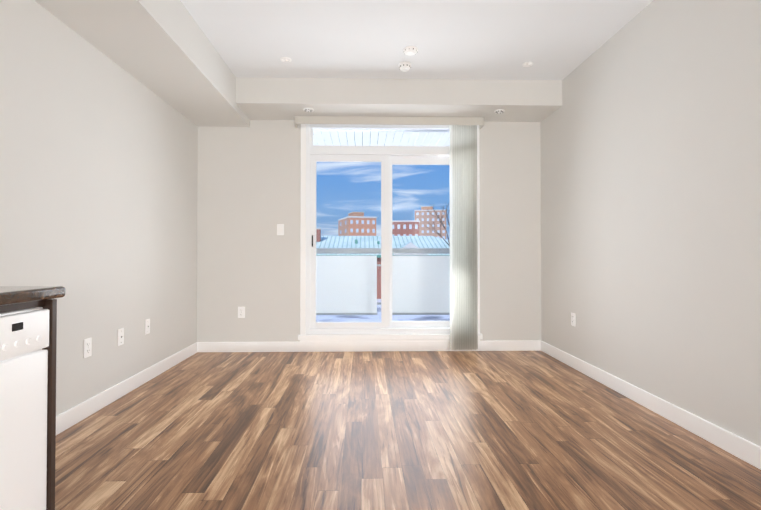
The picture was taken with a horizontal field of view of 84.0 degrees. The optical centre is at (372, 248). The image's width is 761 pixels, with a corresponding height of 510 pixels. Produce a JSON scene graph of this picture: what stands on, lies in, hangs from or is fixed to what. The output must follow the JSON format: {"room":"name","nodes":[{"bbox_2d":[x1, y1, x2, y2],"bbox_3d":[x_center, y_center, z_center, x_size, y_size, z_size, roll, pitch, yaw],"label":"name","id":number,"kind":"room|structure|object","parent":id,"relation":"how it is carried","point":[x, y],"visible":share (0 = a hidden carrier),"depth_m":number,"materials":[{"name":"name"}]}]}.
{"room":"empty living room","nodes":[
{"label":"empty living room","id":0,"kind":"room"},
{"bbox_2d":[0,0,197,415],"bbox_3d":[-1.784,-0.339,-1.845,0.200,2.650,12.855,0,-1,-1],"label":"wall","id":1,"kind":"structure","parent":0,"point":[98,179],"depth_m":2.69,"materials":[{"name":"paint"}]},
{"bbox_2d":[83,337,91,357],"bbox_3d":[-1.778,0.617,2.637,0.008,0.116,0.072,0,-1,-1],"label":"electrical outlet","id":2,"kind":"object","parent":1,"relation":"attached to","point":[87,347],"visible":1,"depth_m":2.63,"materials":[{"name":"white plastic"}]},
{"bbox_2d":[118,328,123,345],"bbox_3d":[-1.786,0.623,2.997,0.009,0.116,0.072,0,-1,-1],"label":"electrical outlet","id":3,"kind":"object","parent":1,"relation":"attached to","point":[121,336],"visible":1,"depth_m":2.99,"materials":[{"name":"white plastic"}]},
{"bbox_2d":[56,342,196,434],"bbox_3d":[-1.782,0.995,2.920,0.014,0.105,2.895,0,-1,-1],"label":"baseboard","id":4,"kind":"structure","parent":1,"relation":"attached to","point":[70,417],"depth_m":2.93,"materials":[{"name":"white wood"}]},
{"bbox_2d":[145,319,149,334],"bbox_3d":[-1.794,0.618,3.367,0.009,0.116,0.072,0,-1,-1],"label":"electrical outlet","id":5,"kind":"object","parent":1,"relation":"attached to","point":[147,326],"visible":1,"depth_m":3.36,"materials":[{"name":"white plastic"}]},
{"bbox_2d":[197,120,540,341],"bbox_3d":[-0.026,-0.257,4.523,3.595,2.650,0.200,0,-1,-1],"label":"wall","id":6,"kind":"structure","parent":0,"point":[248,194],"depth_m":4.40,"materials":[{"name":"paint"}]},
{"bbox_2d":[238,307,244,317],"bbox_3d":[-1.361,0.656,4.377,0.072,0.116,0.008,0,-1,-1],"label":"electrical outlet","id":7,"kind":"object","parent":6,"relation":"attached to","point":[241,312],"visible":1,"depth_m":4.38,"materials":[{"name":"white plastic"}]},
{"bbox_2d":[277,224,283,234],"bbox_3d":[-0.961,-0.201,4.396,0.072,0.116,0.010,0,-1,-1],"label":"light switch","id":8,"kind":"object","parent":6,"relation":"attached to","point":[280,229],"visible":1,"depth_m":4.39,"materials":[{"name":"white plastic"}]},
{"bbox_2d":[197,340,540,351],"bbox_3d":[-0.024,1.014,4.399,3.595,0.105,0.014,0,-1,-1],"label":"baseboard","id":9,"kind":"structure","parent":6,"relation":"attached to","point":[363,346],"depth_m":4.39,"materials":[{"name":"white wood"}]},
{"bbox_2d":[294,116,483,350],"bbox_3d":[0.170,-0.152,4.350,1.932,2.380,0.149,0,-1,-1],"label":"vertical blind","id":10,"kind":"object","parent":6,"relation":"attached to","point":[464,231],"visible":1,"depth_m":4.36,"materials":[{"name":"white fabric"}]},
{"bbox_2d":[298,124,482,341],"bbox_3d":[0.182,-0.201,4.485,1.920,2.324,0.173,0,-1,-1],"label":"sliding glass door","id":11,"kind":"structure","parent":6,"relation":"in","point":[386,328],"depth_m":4.44,"materials":[{"name":"white plastic"}]},
{"bbox_2d":[55,351,760,509],"bbox_3d":[0.113,1.047,-1.821,3.995,0.120,12.855,0,-1,-1],"label":"floor","id":12,"kind":"structure","parent":0,"point":[453,430],"depth_m":2.26,"materials":[{"name":"laminate"}]},
{"bbox_2d":[0,307,48,509],"bbox_3d":[-1.412,0.609,1.128,0.668,0.832,0.582,0,-1,-1],"label":"dishwasher","id":13,"kind":"object","parent":12,"relation":"on","point":[24,337],"visible":1,"depth_m":1.32,"materials":[{"name":"white metal"}]},
{"bbox_2d":[42,299,56,509],"bbox_3d":[-1.421,0.600,1.433,0.665,0.856,0.023,0,-1,-1],"label":"cabinet end panel","id":14,"kind":"object","parent":12,"relation":"on","point":[50,305],"visible":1,"depth_m":1.43,"materials":[{"name":"brown wood"}]},
{"bbox_3d":[-1.386,0.581,-0.221,0.662,0.852,2.108,0,-1,-1],"label":"base cabinet","id":15,"kind":"object","parent":12,"relation":"on","visible":0},
{"bbox_2d":[0,286,65,312],"bbox_3d":[-1.384,0.144,0.106,0.679,0.064,2.750,0,-1,-1],"label":"countertop","id":16,"kind":"structure","parent":15,"relation":"on","point":[14,298],"depth_m":1.34,"materials":[{"name":"brown wood"}]},
{"bbox_2d":[180,0,652,79],"bbox_3d":[0.113,-1.738,-1.785,3.995,0.150,12.855,0,-1,-1],"label":"ceiling","id":17,"kind":"structure","parent":0,"point":[492,39],"depth_m":3.17,"materials":[{"name":"paint"}]},
{"bbox_2d":[35,0,249,126],"bbox_3d":[-1.414,-1.508,-1.821,0.540,0.310,12.455,0,-1,-1],"label":"beam","id":18,"kind":"structure","parent":17,"relation":"attached to","point":[166,51],"depth_m":2.84,"materials":[{"name":"paint"}]},
{"bbox_2d":[280,57,290,61],"bbox_3d":[-0.732,-1.589,3.559,0.092,0.010,0.092,0,-1,-1],"label":"recessed light","id":19,"kind":"object","parent":17,"relation":"in","point":[284,59],"visible":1,"depth_m":3.55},
{"bbox_2d":[236,77,561,121],"bbox_3d":[0.252,-1.466,4.197,3.055,0.240,0.495,0,-1,-1],"label":"beam","id":20,"kind":"structure","parent":17,"relation":"attached to","point":[257,98],"depth_m":3.96,"materials":[{"name":"paint"}]},
{"bbox_2d":[303,108,313,111],"bbox_3d":[-0.624,-1.341,4.088,0.104,0.012,0.104,0,-1,-1],"label":"ceiling light","id":21,"kind":"object","parent":20,"relation":"attached to","point":[308,109],"visible":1,"depth_m":4.07,"materials":[{"name":"white plastic"}]},
{"bbox_2d":[494,109,504,112],"bbox_3d":[1.236,-1.341,4.129,0.104,0.012,0.104,0,-1,-1],"label":"ceiling light","id":22,"kind":"object","parent":20,"relation":"attached to","point":[499,111],"visible":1,"depth_m":4.11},
{"bbox_2d":[399,62,410,71],"bbox_3d":[0.276,-1.567,3.651,0.110,0.052,0.110,0,-1,-1],"label":"smoke detector","id":23,"kind":"object","parent":17,"relation":"attached to","point":[404,66],"visible":1,"depth_m":3.62,"materials":[{"name":"white plastic"}]},
{"bbox_2d":[403,46,417,55],"bbox_3d":[0.302,-1.580,3.391,0.120,0.032,0.120,0,-1,-1],"label":"smoke detector","id":24,"kind":"object","parent":17,"relation":"attached to","point":[410,50],"visible":1,"depth_m":3.36,"materials":[{"name":"white plastic"}]},
{"bbox_2d":[522,62,533,66],"bbox_3d":[1.337,-1.588,3.644,0.092,0.010,0.092,0,-1,-1],"label":"recessed light","id":25,"kind":"object","parent":17,"relation":"in","point":[526,64],"visible":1,"depth_m":3.64,"materials":[{"name":"white plastic"}]},
{"bbox_2d":[540,0,760,446],"bbox_3d":[2.010,-0.338,-1.761,0.200,2.650,12.855,0,-1,-1],"label":"wall","id":26,"kind":"structure","parent":0,"point":[650,135],"depth_m":2.61,"materials":[{"name":"paint"}]},
{"bbox_2d":[571,312,575,326],"bbox_3d":[1.784,0.628,3.766,0.008,0.116,0.072,0,-1,-1],"label":"electrical outlet","id":27,"kind":"object","parent":26,"relation":"attached to","point":[573,319],"visible":1,"depth_m":3.75,"materials":[{"name":"white plastic"}]},
{"bbox_2d":[541,341,760,469],"bbox_3d":[1.903,0.935,-1.780,0.014,0.105,12.455,0,-1,-1],"label":"baseboard","id":28,"kind":"structure","parent":26,"relation":"attached to","point":[745,450],"depth_m":2.55,"materials":[{"name":"white wood"}]},
{"label":"outside","id":29,"kind":"structure","parent":0,"visible":0},
{"bbox_2d":[314,131,448,145],"bbox_3d":[0.166,-1.527,5.491,6.800,0.225,1.695,0,-1,-1],"label":"ceiling","id":30,"kind":"structure","parent":29,"point":[376,137],"depth_m":5.42,"materials":[{"name":"concrete"}]},
{"bbox_2d":[316,299,449,321],"bbox_3d":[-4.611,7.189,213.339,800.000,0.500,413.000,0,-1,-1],"label":"ground","id":31,"kind":"structure","parent":29,"point":[345,318],"depth_m":27.73,"materials":[{"name":"white snow"}]},
{"bbox_2d":[338,212,376,235],"bbox_3d":[-5.954,-3.596,155.926,10.420,19.600,16.400,0,-1,-17],"label":"building","id":32,"kind":"structure","parent":31,"relation":"on","point":[354,217],"depth_m":148.77,"materials":[{"name":"orange brick"}]},
{"bbox_2d":[316,228,449,298],"bbox_3d":[-1.435,1.353,46.380,28.000,6.900,14.100,0,-1,-1],"label":"building","id":33,"kind":"structure","parent":31,"relation":"on","point":[405,243],"depth_m":43.28,"materials":[{"name":"teal metal"}]},
{"bbox_2d":[392,220,419,235],"bbox_3d":[10.897,-1.916,158.280,12.920,16.300,14.400,0,-1,5],"label":"building","id":34,"kind":"structure","parent":31,"relation":"on","point":[398,229],"depth_m":151.22,"materials":[{"name":"red brick"}]},
{"bbox_2d":[415,206,445,238],"bbox_3d":[31.096,-7.690,226.821,16.420,29.600,18.400,0,-1,9],"label":"building","id":35,"kind":"structure","parent":31,"relation":"on","point":[426,216],"depth_m":218.04,"materials":[{"name":"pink brick"}]},
{"bbox_2d":[425,204,449,246],"bbox_3d":[7.726,0.259,36.314,6.118,8.831,5.372,0,-1,-1],"label":"tree","id":36,"kind":"object","parent":31,"relation":"on","point":[436,213],"depth_m":37.04,"materials":[{"name":"brown plant"}]},
{"bbox_3d":[0.167,1.274,5.405,6.800,0.210,1.595,0,-1,-1],"label":"balcony slab","id":37,"kind":"object","parent":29,"visible":0},
{"bbox_2d":[316,248,449,314],"bbox_3d":[0.151,0.583,6.111,6.600,1.190,0.090,0,-1,-1],"label":"balcony railing","id":38,"kind":"object","parent":37,"relation":"on","point":[411,289],"depth_m":6.10,"materials":[{"name":"metal"}]}
]}

